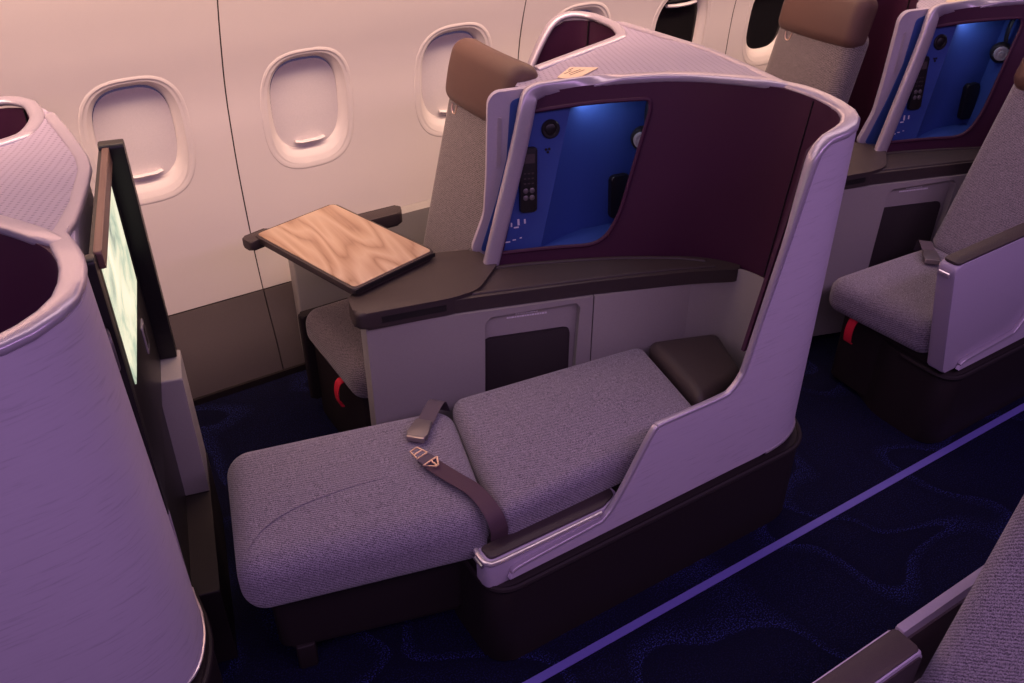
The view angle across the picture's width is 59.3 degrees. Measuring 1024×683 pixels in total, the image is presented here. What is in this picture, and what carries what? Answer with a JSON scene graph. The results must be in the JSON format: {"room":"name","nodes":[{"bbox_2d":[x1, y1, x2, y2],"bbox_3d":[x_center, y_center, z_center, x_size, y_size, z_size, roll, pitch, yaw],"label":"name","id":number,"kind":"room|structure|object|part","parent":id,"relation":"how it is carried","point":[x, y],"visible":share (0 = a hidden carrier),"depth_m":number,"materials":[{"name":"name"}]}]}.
{"room":"aircraft cabin","nodes":[
{"label":"aircraft cabin","id":0,"kind":"room"},
{"bbox_2d":[0,0,766,367],"bbox_3d":[0.784,-1.137,3.483,7.700,1.810,0.430,-20,39,-26],"label":"wall","id":1,"kind":"structure","parent":0,"point":[217,54],"depth_m":2.87,"materials":[{"name":"white plastic"}]},
{"bbox_2d":[78,76,195,205],"bbox_3d":[-1.110,-0.596,2.680,0.316,0.406,0.080,-20,39,-26],"label":"window","id":2,"kind":"structure","parent":1,"relation":"in","point":[150,126],"depth_m":2.70,"materials":[{"name":"white plastic"}]},
{"bbox_2d":[93,87,176,181],"bbox_3d":[-1.120,-0.613,2.688,0.226,0.296,0.033,-20,39,-26],"label":"shade","id":3,"kind":"object","parent":2,"relation":"attached to","point":[146,122],"depth_m":2.69,"materials":[{"name":"white plastic"}]},
{"bbox_3d":[-1.123,-0.514,2.761,0.104,0.012,0.024,-20,39,-26],"label":"shade handle","id":4,"kind":"part","parent":2,"relation":"part of","materials":[{"name":"white plastic"}]},
{"bbox_2d":[169,282,304,398],"bbox_3d":[0.721,-0.581,3.979,7.696,0.315,0.083,-20,39,-26],"label":"wall panel","id":5,"kind":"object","parent":1,"relation":"attached to","point":[231,342],"depth_m":3.09,"materials":[{"name":"plastic"}]},
{"bbox_2d":[193,362,305,405],"bbox_3d":[0.743,-0.442,4.031,7.700,0.024,0.016,-20,39,-26],"label":"baseboard","id":6,"kind":"structure","parent":1,"relation":"attached to","point":[221,393],"depth_m":3.15,"materials":[{"name":"black plastic"}]},
{"bbox_2d":[260,47,353,168],"bbox_3d":[-0.660,-0.755,2.917,0.316,0.406,0.080,-20,39,-26],"label":"window","id":7,"kind":"structure","parent":1,"relation":"in","point":[308,108],"depth_m":2.94,"materials":[{"name":"white plastic"}]},
{"bbox_2d":[270,58,337,146],"bbox_3d":[-0.670,-0.773,2.925,0.226,0.296,0.033,-20,39,-26],"label":"shade","id":8,"kind":"object","parent":7,"relation":"attached to","point":[303,92],"depth_m":2.93,"materials":[{"name":"white plastic"}]},
{"bbox_3d":[-0.673,-0.673,2.998,0.104,0.012,0.024,-20,39,-26],"label":"shade handle","id":9,"kind":"part","parent":7,"relation":"part of","materials":[{"name":"white plastic"}]},
{"bbox_2d":[414,22,491,136],"bbox_3d":[-0.204,-0.917,3.157,0.316,0.406,0.080,-20,39,-26],"label":"window","id":10,"kind":"structure","parent":1,"relation":"in","point":[434,99],"depth_m":3.12,"materials":[{"name":"white plastic"}]},
{"bbox_2d":[421,33,471,116],"bbox_3d":[-0.214,-0.935,3.165,0.226,0.296,0.033,-20,39,-26],"label":"shade","id":11,"kind":"object","parent":10,"relation":"attached to","point":[435,59],"depth_m":3.13,"materials":[{"name":"white plastic"}]},
{"bbox_2d":[556,2,610,25],"bbox_3d":[0.239,-1.074,3.390,0.316,0.406,0.080,-20,39,-26],"label":"window","id":12,"kind":"structure","parent":1,"relation":"in","point":[593,9],"depth_m":3.30,"materials":[{"name":"white plastic"}]},
{"bbox_2d":[556,18,586,25],"bbox_3d":[0.229,-1.092,3.398,0.226,0.296,0.033,-20,39,-26],"label":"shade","id":13,"kind":"object","parent":12,"relation":"attached to","point":[573,18],"depth_m":3.31,"materials":[{"name":"white plastic"}]},
{"bbox_2d":[651,0,711,45],"bbox_3d":[0.670,-1.227,3.616,0.316,0.406,0.080,-20,39,-26],"label":"window","id":14,"kind":"structure","parent":1,"relation":"in","point":[682,19],"depth_m":3.62,"materials":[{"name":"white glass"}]},
{"bbox_3d":[0.657,-1.247,3.627,0.226,0.296,0.033,-20,39,-26],"label":"pane","id":15,"kind":"part","parent":14,"relation":"part of","materials":[{"name":"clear glass"}]},
{"bbox_2d":[665,0,696,7],"bbox_3d":[0.668,-1.331,3.550,0.152,0.018,0.024,-20,39,-26],"label":"shade","id":16,"kind":"object","parent":14,"relation":"attached to","point":[670,3],"depth_m":3.55,"materials":[{"name":"white plastic"}]},
{"bbox_2d":[742,0,783,65],"bbox_3d":[1.109,-1.383,3.848,0.316,0.406,0.080,-20,39,-26],"label":"window","id":17,"kind":"structure","parent":1,"relation":"in","point":[763,26],"depth_m":3.90,"materials":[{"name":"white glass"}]},
{"bbox_3d":[1.097,-1.402,3.858,0.226,0.296,0.033,-20,39,-26],"label":"pane","id":18,"kind":"part","parent":17,"relation":"part of","materials":[{"name":"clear glass"}]},
{"bbox_2d":[194,332,1023,682],"bbox_3d":[1.653,0.488,2.702,8.100,0.030,3.950,-20,39,-26],"label":"floor","id":19,"kind":"structure","parent":0,"point":[797,612],"depth_m":2.45,"materials":[{"name":"blue carpet"}]},
{"bbox_2d":[0,96,222,682],"bbox_3d":[-1.342,0.299,1.890,1.184,1.190,1.293,-20,39,-26],"label":"shell","id":20,"kind":"object","parent":19,"relation":"on","point":[96,587],"visible":0.79,"depth_m":1.55,"materials":[{"name":"plastic"}]},
{"bbox_3d":[-0.972,0.254,1.708,0.653,0.911,1.553,7,35,11],"label":"edge trim","id":21,"kind":"part","parent":20,"relation":"part of","materials":[{"name":"plastic"}]},
{"bbox_2d":[84,139,176,513],"bbox_3d":[-0.800,-0.043,1.910,0.055,0.595,0.584,-9,35,-13],"label":"monitor","id":22,"kind":"object","parent":20,"relation":"attached to","point":[123,277],"visible":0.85,"depth_m":1.89,"materials":[{"name":"black plastic"}]},
{"bbox_2d":[143,324,148,348],"bbox_3d":[-0.822,-0.012,2.021,0.001,0.050,0.029,-11,36,-16],"label":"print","id":23,"kind":"object","parent":22,"relation":"attached to","point":[145,338],"depth_m":2.01},
{"bbox_3d":[-0.700,0.666,1.894,0.105,0.008,0.370,3,34,5],"label":"foot trim","id":24,"kind":"part","parent":20,"relation":"part of","materials":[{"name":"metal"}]},
{"bbox_2d":[160,350,237,662],"bbox_3d":[-0.808,0.423,2.234,0.112,0.600,0.570,-11,36,-16],"label":"footwell","id":25,"kind":"object","parent":19,"relation":"on","point":[195,516],"visible":0.45,"depth_m":2.23,"materials":[{"name":"black plastic"}]},
{"bbox_3d":[-0.817,0.455,2.169,0.050,0.580,0.420,-11,36,-16],"label":"panel","id":26,"kind":"part","parent":25,"relation":"part of","materials":[{"name":"black plastic"}]},
{"bbox_3d":[-0.726,0.470,1.941,0.032,0.290,0.008,-11,36,-16],"label":"corner trim","id":27,"kind":"part","parent":25,"relation":"part of","materials":[{"name":"plastic"}]},
{"bbox_3d":[-0.869,0.215,2.320,0.100,0.348,0.165,-11,36,-16],"label":"panel","id":28,"kind":"part","parent":25,"relation":"part of","materials":[{"name":"grey plastic"}]},
{"bbox_3d":[-0.812,0.554,2.352,0.102,0.250,0.520,-11,36,-16],"label":"panel","id":29,"kind":"part","parent":25,"relation":"part of","materials":[{"name":"brown plastic"}]},
{"bbox_2d":[288,199,430,353],"bbox_3d":[-0.317,-0.248,3.197,1.046,0.635,0.259,-20,39,-26],"label":"ledge","id":30,"kind":"object","parent":19,"relation":"on","point":[310,290],"visible":0.16,"depth_m":3.09,"materials":[{"name":"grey plastic"}]},
{"bbox_2d":[242,204,434,293],"bbox_3d":[-0.500,-0.252,2.583,0.486,0.072,0.322,27,43,34],"label":"tray table","id":31,"kind":"object","parent":30,"relation":"on","point":[348,250],"visible":1,"depth_m":2.54,"materials":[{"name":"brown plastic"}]},
{"bbox_3d":[-0.532,-0.354,2.826,0.416,0.043,0.069,-20,39,-26],"label":"armrest","id":32,"kind":"part","parent":30,"relation":"part of","materials":[{"name":"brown plastic"}]},
{"bbox_2d":[298,38,537,431],"bbox_3d":[-0.265,-0.255,2.727,0.713,1.172,0.453,-20,39,-26],"label":"recliner chair","id":33,"kind":"object","parent":19,"relation":"on","point":[331,343],"visible":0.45,"depth_m":2.65,"materials":[{"name":"grey fabric"}]},
{"bbox_3d":[-0.594,0.025,2.963,0.185,0.325,0.036,-20,39,-26],"label":"rail","id":34,"kind":"part","parent":33,"relation":"part of","materials":[{"name":"black plastic"}]},
{"bbox_2d":[306,298,367,397],"bbox_3d":[-0.362,-0.028,2.780,0.445,0.137,0.417,-20,39,-26],"label":"seat cushion","id":35,"kind":"object","parent":33,"relation":"on","point":[330,327],"depth_m":2.67,"materials":[{"name":"grey fabric"}]},
{"bbox_3d":[-0.246,0.097,2.970,0.675,0.318,0.430,-20,39,-26],"label":"seat","id":36,"kind":"part","parent":33,"relation":"part of","materials":[{"name":"grey fabric"}]},
{"bbox_3d":[-0.123,-0.405,2.735,0.270,0.699,0.364,-20,39,-26],"label":"backrest","id":37,"kind":"part","parent":33,"relation":"part of","materials":[{"name":"grey fabric"}]},
{"bbox_2d":[227,335,738,668],"bbox_3d":[0.016,0.422,2.348,1.412,0.474,0.552,-12,36,-17],"label":"recliner chair","id":38,"kind":"object","parent":19,"relation":"on","point":[370,527],"visible":0.86,"depth_m":2.15,"materials":[{"name":"grey fabric"}]},
{"bbox_2d":[227,413,489,607],"bbox_3d":[-0.374,0.387,2.183,0.589,0.168,0.444,-11,35,-15],"label":"cushion","id":39,"kind":"object","parent":38,"relation":"on","point":[313,517],"depth_m":2.06,"materials":[{"name":"grey fabric"}]},
{"bbox_3d":[0.094,0.467,2.151,0.390,0.084,0.053,-20,39,-26],"label":"armrest","id":40,"kind":"part","parent":38,"relation":"part of","materials":[{"name":"paint"}]},
{"bbox_3d":[0.218,0.283,2.435,0.872,0.083,0.406,-20,39,-26],"label":"seat","id":41,"kind":"part","parent":38,"relation":"part of","materials":[{"name":"fabric"}]},
{"bbox_3d":[0.152,0.218,2.366,0.679,0.129,0.447,-20,39,-26],"label":"backrest","id":42,"kind":"part","parent":38,"relation":"part of","materials":[{"name":"fabric"}]},
{"bbox_2d":[348,250,739,425],"bbox_3d":[0.085,0.064,2.702,1.091,0.673,0.280,-8,35,-12],"label":"console","id":43,"kind":"object","parent":19,"relation":"on","point":[453,326],"visible":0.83,"depth_m":2.49,"materials":[{"name":"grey plastic"}]},
{"bbox_3d":[-0.244,-0.144,2.454,0.444,0.051,0.247,-20,39,-26],"label":"armrest","id":44,"kind":"part","parent":43,"relation":"part of","materials":[{"name":"brown plastic"}]},
{"bbox_3d":[-0.082,0.161,2.586,0.625,0.600,0.028,-8,35,-12],"label":"panel","id":45,"kind":"part","parent":43,"relation":"part of","materials":[{"name":"white plastic"}]},
{"bbox_2d":[455,256,739,312],"bbox_3d":[0.228,-0.186,2.526,0.822,0.040,0.173,-7,35,-10],"label":"shelf","id":46,"kind":"object","parent":43,"relation":"attached to","point":[480,287],"depth_m":2.48,"materials":[{"name":"brown plastic"}]},
{"bbox_3d":[0.363,0.096,2.683,0.287,0.600,0.028,-8,35,-12],"label":"panel","id":47,"kind":"part","parent":43,"relation":"part of","materials":[{"name":"white plastic"}]},
{"bbox_2d":[454,11,860,660],"bbox_3d":[0.112,-0.164,2.577,1.184,1.190,1.293,-20,39,-26],"label":"shell","id":48,"kind":"object","parent":19,"relation":"on","point":[735,161],"visible":0.94,"depth_m":2.37,"materials":[{"name":"plastic"}]},
{"bbox_2d":[519,146,536,212],"bbox_3d":[0.044,-0.441,2.457,0.053,0.181,0.038,-9,35,-14],"label":"remote","id":49,"kind":"object","parent":48,"relation":"in","point":[528,180],"visible":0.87,"depth_m":2.45,"materials":[{"name":"black plastic"}]},
{"bbox_3d":[0.166,-0.452,2.460,0.420,0.417,0.082,-5,34,-7],"label":"opening frame","id":50,"kind":"part","parent":48,"relation":"part of","materials":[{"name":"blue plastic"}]},
{"bbox_2d":[630,102,647,149],"bbox_3d":[0.404,-0.619,2.495,0.142,0.185,0.057,-6,34,-8],"label":"headphones","id":51,"kind":"object","parent":48,"relation":"attached to","point":[635,136],"visible":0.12,"depth_m":2.50,"materials":[{"name":"black plastic"}]},
{"bbox_2d":[630,125,643,149],"bbox_3d":[0.367,-0.567,2.519,0.072,0.071,0.031,11,36,16],"label":"ear cup","id":52,"kind":"object","parent":51,"relation":"on","point":[635,136],"depth_m":2.51,"materials":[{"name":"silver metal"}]},
{"bbox_3d":[0.754,0.203,2.580,0.105,0.008,0.370,3,34,5],"label":"foot trim","id":53,"kind":"part","parent":48,"relation":"part of","materials":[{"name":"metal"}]},
{"bbox_2d":[523,403,1023,682],"bbox_3d":[1.475,0.318,2.926,7.900,0.002,0.023,-20,39,-26],"label":"strip","id":54,"kind":"object","parent":19,"relation":"on","point":[724,574],"visible":1,"depth_m":2.51,"materials":[{"name":"plastic"}]},
{"bbox_2d":[765,0,877,103],"bbox_3d":[0.914,-0.687,3.368,0.713,1.172,0.453,-20,39,-26],"label":"recliner chair","id":55,"kind":"object","parent":19,"relation":"on","point":[822,45],"visible":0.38,"depth_m":3.17,"materials":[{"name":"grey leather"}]},
{"bbox_3d":[1.056,-0.837,3.376,0.270,0.699,0.364,-20,39,-26],"label":"backrest","id":56,"kind":"part","parent":55,"relation":"part of","materials":[{"name":"grey fabric"}]},
{"bbox_2d":[812,142,980,335],"bbox_3d":[1.458,-0.397,3.384,1.091,0.673,0.280,-8,35,-12],"label":"console","id":57,"kind":"object","parent":19,"relation":"on","point":[891,201],"visible":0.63,"depth_m":3.19,"materials":[{"name":"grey plastic"}]},
{"bbox_3d":[1.128,-0.605,3.136,0.444,0.051,0.247,-20,39,-26],"label":"armrest","id":58,"kind":"part","parent":57,"relation":"part of","materials":[{"name":"brown plastic"}]},
{"bbox_2d":[869,149,979,184],"bbox_3d":[1.600,-0.647,3.209,0.822,0.040,0.173,-7,35,-10],"label":"shelf","id":59,"kind":"object","parent":57,"relation":"attached to","point":[923,166],"depth_m":3.13,"materials":[{"name":"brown plastic"}]},
{"bbox_2d":[813,495,1023,682],"bbox_3d":[0.643,0.712,1.327,0.916,1.096,0.447,-20,39,-26],"label":"recliner chair","id":60,"kind":"object","parent":19,"relation":"on","point":[972,632],"visible":1,"depth_m":1.39,"materials":[{"name":"grey fabric"}]},
{"bbox_3d":[0.400,0.731,1.434,0.569,0.414,0.055,-20,39,-26],"label":"armrest","id":61,"kind":"part","parent":60,"relation":"part of","materials":[{"name":"paint"}]},
{"bbox_3d":[0.823,0.539,1.343,0.299,0.631,0.356,-23,40,-30],"label":"backrest","id":62,"kind":"part","parent":60,"relation":"part of","materials":[{"name":"grey fabric"}]},
{"bbox_2d":[829,57,1023,397],"bbox_3d":[1.480,-0.346,2.895,0.916,1.096,0.454,-20,39,-26],"label":"recliner chair","id":63,"kind":"object","parent":19,"relation":"on","point":[940,302],"visible":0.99,"depth_m":2.87,"materials":[{"name":"grey fabric"}]},
{"bbox_3d":[1.534,-0.040,3.161,0.771,0.292,0.378,-20,39,-26],"label":"seat","id":64,"kind":"part","parent":63,"relation":"part of","materials":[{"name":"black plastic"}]},
{"bbox_2d":[829,247,947,352],"bbox_3d":[1.363,-0.152,2.969,0.514,0.142,0.394,-20,39,-26],"label":"seat cushion","id":65,"kind":"object","parent":63,"relation":"on","point":[894,298],"depth_m":2.88,"materials":[{"name":"fabric"}]},
{"bbox_3d":[1.508,-0.161,2.756,0.709,0.415,0.055,-20,39,-26],"label":"armrest","id":66,"kind":"part","parent":63,"relation":"part of","materials":[{"name":"paint"}]},
{"bbox_3d":[1.657,-0.520,2.914,0.299,0.631,0.356,-16,37,-23],"label":"backrest","id":67,"kind":"part","parent":63,"relation":"part of","materials":[{"name":"grey fabric"}]},
{"bbox_2d":[848,0,1023,443],"bbox_3d":[1.485,-0.625,3.260,1.184,1.190,1.293,-20,39,-26],"label":"shell","id":68,"kind":"object","parent":19,"relation":"on","point":[965,91],"visible":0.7,"depth_m":3.10,"materials":[{"name":"plastic"}]},
{"bbox_2d":[907,56,929,109],"bbox_3d":[1.416,-0.901,3.140,0.053,0.181,0.038,-9,35,-14],"label":"remote","id":69,"kind":"object","parent":68,"relation":"in","point":[914,102],"visible":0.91,"depth_m":3.14,"materials":[{"name":"black plastic"}]},
{"bbox_3d":[1.538,-0.912,3.142,0.420,0.417,0.082,-5,34,-7],"label":"opening frame","id":70,"kind":"part","parent":68,"relation":"part of","materials":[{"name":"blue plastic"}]},
{"bbox_3d":[1.855,-0.670,3.078,0.653,0.911,1.553,7,35,11],"label":"edge trim","id":71,"kind":"part","parent":68,"relation":"part of","materials":[{"name":"white plastic"}]},
{"bbox_2d":[989,19,1015,62],"bbox_3d":[1.776,-1.079,3.177,0.142,0.185,0.057,-6,34,-8],"label":"headphones","id":72,"kind":"object","parent":68,"relation":"attached to","point":[998,52],"visible":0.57,"depth_m":3.18,"materials":[{"name":"black plastic"}]},
{"bbox_2d":[989,42,1010,62],"bbox_3d":[1.740,-1.028,3.202,0.072,0.071,0.031,11,36,16],"label":"ear cup","id":73,"kind":"object","parent":72,"relation":"on","point":[998,52],"depth_m":3.19,"materials":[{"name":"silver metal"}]}
]}

